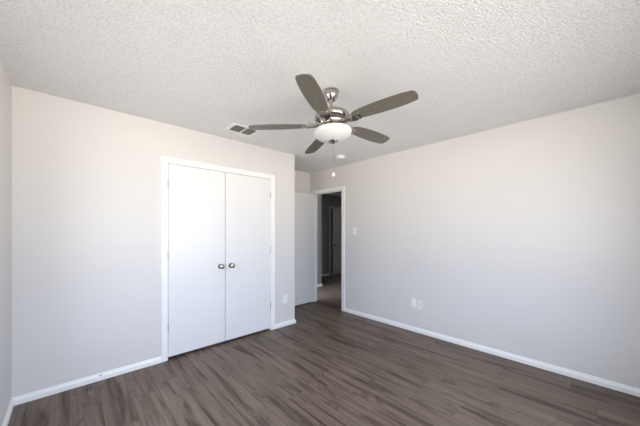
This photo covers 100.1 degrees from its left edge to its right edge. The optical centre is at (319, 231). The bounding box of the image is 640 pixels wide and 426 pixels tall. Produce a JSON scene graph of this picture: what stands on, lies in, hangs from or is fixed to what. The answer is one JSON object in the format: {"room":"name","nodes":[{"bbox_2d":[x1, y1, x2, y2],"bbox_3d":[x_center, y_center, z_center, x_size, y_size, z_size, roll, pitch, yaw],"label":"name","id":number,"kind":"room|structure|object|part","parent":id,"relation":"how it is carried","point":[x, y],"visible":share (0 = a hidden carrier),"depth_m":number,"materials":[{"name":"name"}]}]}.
{"room":"empty bedroom","nodes":[
{"label":"empty bedroom","id":0,"kind":"room"},
{"bbox_2d":[0,57,11,425],"bbox_3d":[-1.448,0.107,0.991,0.120,2.445,4.565,0,0,-43],"label":"wall","id":1,"kind":"structure","parent":0,"point":[5,85],"depth_m":1.82,"materials":[{"name":"paint"}]},
{"bbox_2d":[2,398,13,425],"bbox_3d":[-1.135,1.299,0.755,0.015,0.062,3.553,0,0,-43],"label":"baseboard","id":2,"kind":"structure","parent":1,"relation":"attached to","point":[11,405],"depth_m":1.90,"materials":[{"name":"white"}]},
{"bbox_2d":[12,86,294,396],"bbox_3d":[-1.403,0.107,3.019,2.718,2.445,0.120,0,0,-43],"label":"wall","id":3,"kind":"structure","parent":0,"point":[86,178],"depth_m":2.37,"materials":[{"name":"paint"}]},
{"bbox_2d":[12,356,160,405],"bbox_3d":[-1.980,1.299,2.386,1.010,0.062,0.016,0,0,-43],"label":"baseboard","id":4,"kind":"structure","parent":3,"relation":"attached to","point":[31,396],"depth_m":2.31,"materials":[{"name":"white"}]},
{"bbox_2d":[168,164,224,356],"bbox_3d":[-1.345,0.299,2.974,0.612,2.009,0.101,0,0,-43],"label":"door","id":5,"kind":"structure","parent":3,"relation":"in","point":[196,196],"depth_m":2.96,"materials":[{"name":"white wood"}]},
{"bbox_2d":[161,156,274,362],"bbox_3d":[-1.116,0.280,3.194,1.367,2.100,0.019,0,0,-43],"label":"trim","id":6,"kind":"structure","parent":3,"relation":"attached to","point":[165,160],"depth_m":2.76,"materials":[{"name":"white wood"}]},
{"bbox_2d":[225,173,270,340],"bbox_3d":[-0.887,0.299,3.402,0.628,2.009,0.101,0,0,-43],"label":"door","id":7,"kind":"structure","parent":3,"relation":"in","point":[247,198],"depth_m":3.40,"materials":[{"name":"white wood"}]},
{"bbox_2d":[283,295,286,303],"bbox_3d":[-0.491,0.954,3.784,0.070,0.115,0.009,0,0,-43],"label":"wall outlet","id":8,"kind":"object","parent":3,"relation":"attached to","point":[284,296],"visible":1,"depth_m":3.77,"materials":[{"name":"white plastic"}]},
{"bbox_2d":[275,319,295,328],"bbox_3d":[-0.592,1.299,4.411,0.620,0.062,1.524,0,0,8],"label":"baseboard","id":9,"kind":"structure","parent":3,"relation":"attached to","point":[289,322],"depth_m":3.77,"materials":[{"name":"white wood"}]},
{"bbox_2d":[295,170,309,193],"bbox_3d":[-1.356,0.107,3.674,3.681,2.445,0.772,0,0,-43],"label":"wall","id":10,"kind":"structure","parent":0,"point":[302,179],"depth_m":5.00,"materials":[{"name":"paint"}]},
{"bbox_2d":[295,192,313,305],"bbox_3d":[-0.397,0.304,4.801,0.746,2.012,0.169,0,0,-43],"label":"door","id":11,"kind":"structure","parent":10,"relation":"in","point":[304,202],"depth_m":4.88,"materials":[{"name":"white wood"}]},
{"bbox_2d":[0,0,639,195],"bbox_3d":[0.082,-1.165,4.617,7.310,0.100,7.770,0,0,-43],"label":"ceiling","id":12,"kind":"structure","parent":0,"point":[205,66],"depth_m":1.75,"materials":[{"name":"white paint"}]},
{"bbox_2d":[224,122,260,135],"bbox_3d":[-0.846,-1.106,2.927,0.316,0.018,0.232,0,0,-43],"label":"ceiling vent","id":13,"kind":"object","parent":12,"relation":"in","point":[234,127],"visible":0.97,"depth_m":2.92,"materials":[{"name":"white metal"}]},
{"bbox_2d":[248,74,417,176],"bbox_3d":[0.136,-0.774,2.125,1.234,0.682,1.248,0,0,-43],"label":"ceiling fan","id":14,"kind":"object","parent":12,"relation":"hanging from","point":[331,126],"visible":1,"depth_m":2.00,"materials":[{"name":"brown wood"}]},
{"bbox_3d":[-0.324,-0.826,2.115,0.471,0.006,0.135,-2,6,-1],"label":"blade","id":15,"kind":"part","parent":14,"relation":"part of","materials":[{"name":"grey wood"}]},
{"bbox_3d":[-0.035,-0.862,1.714,0.135,0.006,0.471,6,-1,17],"label":"blade","id":16,"kind":"part","parent":14,"relation":"part of","materials":[{"name":"grey wood"}]},
{"bbox_3d":[-0.031,-0.816,2.515,0.135,0.006,0.471,-11,0,-19],"label":"blade","id":17,"kind":"part","parent":14,"relation":"part of","materials":[{"name":"grey wood"}]},
{"bbox_3d":[0.102,-0.750,2.109,0.298,0.085,0.298,1,-5,-43],"label":"lamp shade","id":18,"kind":"part","parent":14,"relation":"part of","materials":[{"name":"white glass"}]},
{"bbox_3d":[0.439,-0.846,2.361,0.471,0.006,0.135,0,-13,-37],"label":"blade","id":19,"kind":"part","parent":14,"relation":"part of","materials":[{"name":"grey wood"}]},
{"bbox_3d":[0.437,-0.875,1.866,0.471,0.006,0.135,-5,-13,35],"label":"blade","id":20,"kind":"part","parent":14,"relation":"part of","materials":[{"name":"grey wood"}]},
{"bbox_2d":[336,155,344,159],"bbox_3d":[0.305,-1.094,3.970,0.140,0.042,0.140,0,0,-43],"label":"smoke detector","id":21,"kind":"object","parent":12,"relation":"attached to","point":[339,157],"visible":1,"depth_m":3.92,"materials":[{"name":"white plastic"}]},
{"bbox_2d":[8,269,639,425],"bbox_3d":[0.082,1.370,4.617,7.310,0.080,7.770,0,0,-43],"label":"floor","id":22,"kind":"structure","parent":0,"point":[332,366],"depth_m":2.26,"materials":[{"name":"plastic"}]},
{"bbox_2d":[317,194,341,283],"bbox_3d":[0.814,0.107,6.705,3.389,2.445,5.720,0,0,-43],"label":"wall","id":23,"kind":"structure","parent":0,"point":[324,201],"depth_m":7.97,"materials":[{"name":"grey paint"}]},
{"bbox_2d":[317,274,329,286],"bbox_3d":[-0.278,1.299,6.999,0.803,0.062,2.423,0,0,8],"label":"baseboard","id":24,"kind":"structure","parent":23,"relation":"attached to","point":[318,285],"depth_m":7.92,"materials":[{"name":"white wood"}]},
{"bbox_2d":[329,206,341,274],"bbox_3d":[0.610,0.280,8.437,0.880,2.100,0.015,0,0,-43],"label":"trim","id":25,"kind":"structure","parent":23,"relation":"attached to","point":[330,207],"depth_m":8.15,"materials":[{"name":"grey wood"}]},
{"bbox_2d":[332,209,341,274],"bbox_3d":[0.646,0.309,8.428,0.097,2.018,0.705,0,0,41],"label":"door","id":26,"kind":"structure","parent":23,"relation":"in","point":[336,213],"depth_m":8.30,"materials":[{"name":"grey wood"}]},
{"bbox_2d":[310,93,639,388],"bbox_3d":[1.287,0.107,3.632,0.120,2.445,4.445,0,0,-43],"label":"wall","id":27,"kind":"structure","parent":0,"point":[522,239],"depth_m":2.77,"materials":[{"name":"paint"}]},
{"bbox_2d":[310,186,344,310],"bbox_3d":[0.107,0.285,4.791,0.020,2.090,0.880,0,0,-43],"label":"trim","id":28,"kind":"structure","parent":27,"relation":"attached to","point":[341,187],"depth_m":4.48,"materials":[{"name":"white wood"}]},
{"bbox_2d":[313,189,341,301],"bbox_3d":[0.158,0.303,4.838,0.120,2.054,0.780,0,0,-43],"label":"trim","id":29,"kind":"structure","parent":27,"relation":"attached to","point":[340,190],"depth_m":5.11,"materials":[{"name":"white wood"}]},
{"bbox_2d":[411,298,415,307],"bbox_3d":[1.250,0.952,3.576,0.009,0.115,0.070,0,0,-43],"label":"wall outlet","id":30,"kind":"object","parent":27,"relation":"attached to","point":[413,301],"visible":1,"depth_m":3.58,"materials":[{"name":"white plastic"}]},
{"bbox_2d":[417,300,421,308],"bbox_3d":[1.305,0.958,3.511,0.019,0.115,0.070,0,0,-43],"label":"cable plate","id":31,"kind":"object","parent":27,"relation":"attached to","point":[419,302],"visible":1,"depth_m":3.52,"materials":[{"name":"white plastic"}]},
{"bbox_2d":[344,308,639,396],"bbox_3d":[1.580,1.299,3.219,0.015,0.062,3.442,0,0,-43],"label":"baseboard","id":32,"kind":"structure","parent":27,"relation":"attached to","point":[623,388],"depth_m":2.75,"materials":[{"name":"white"}]}
]}

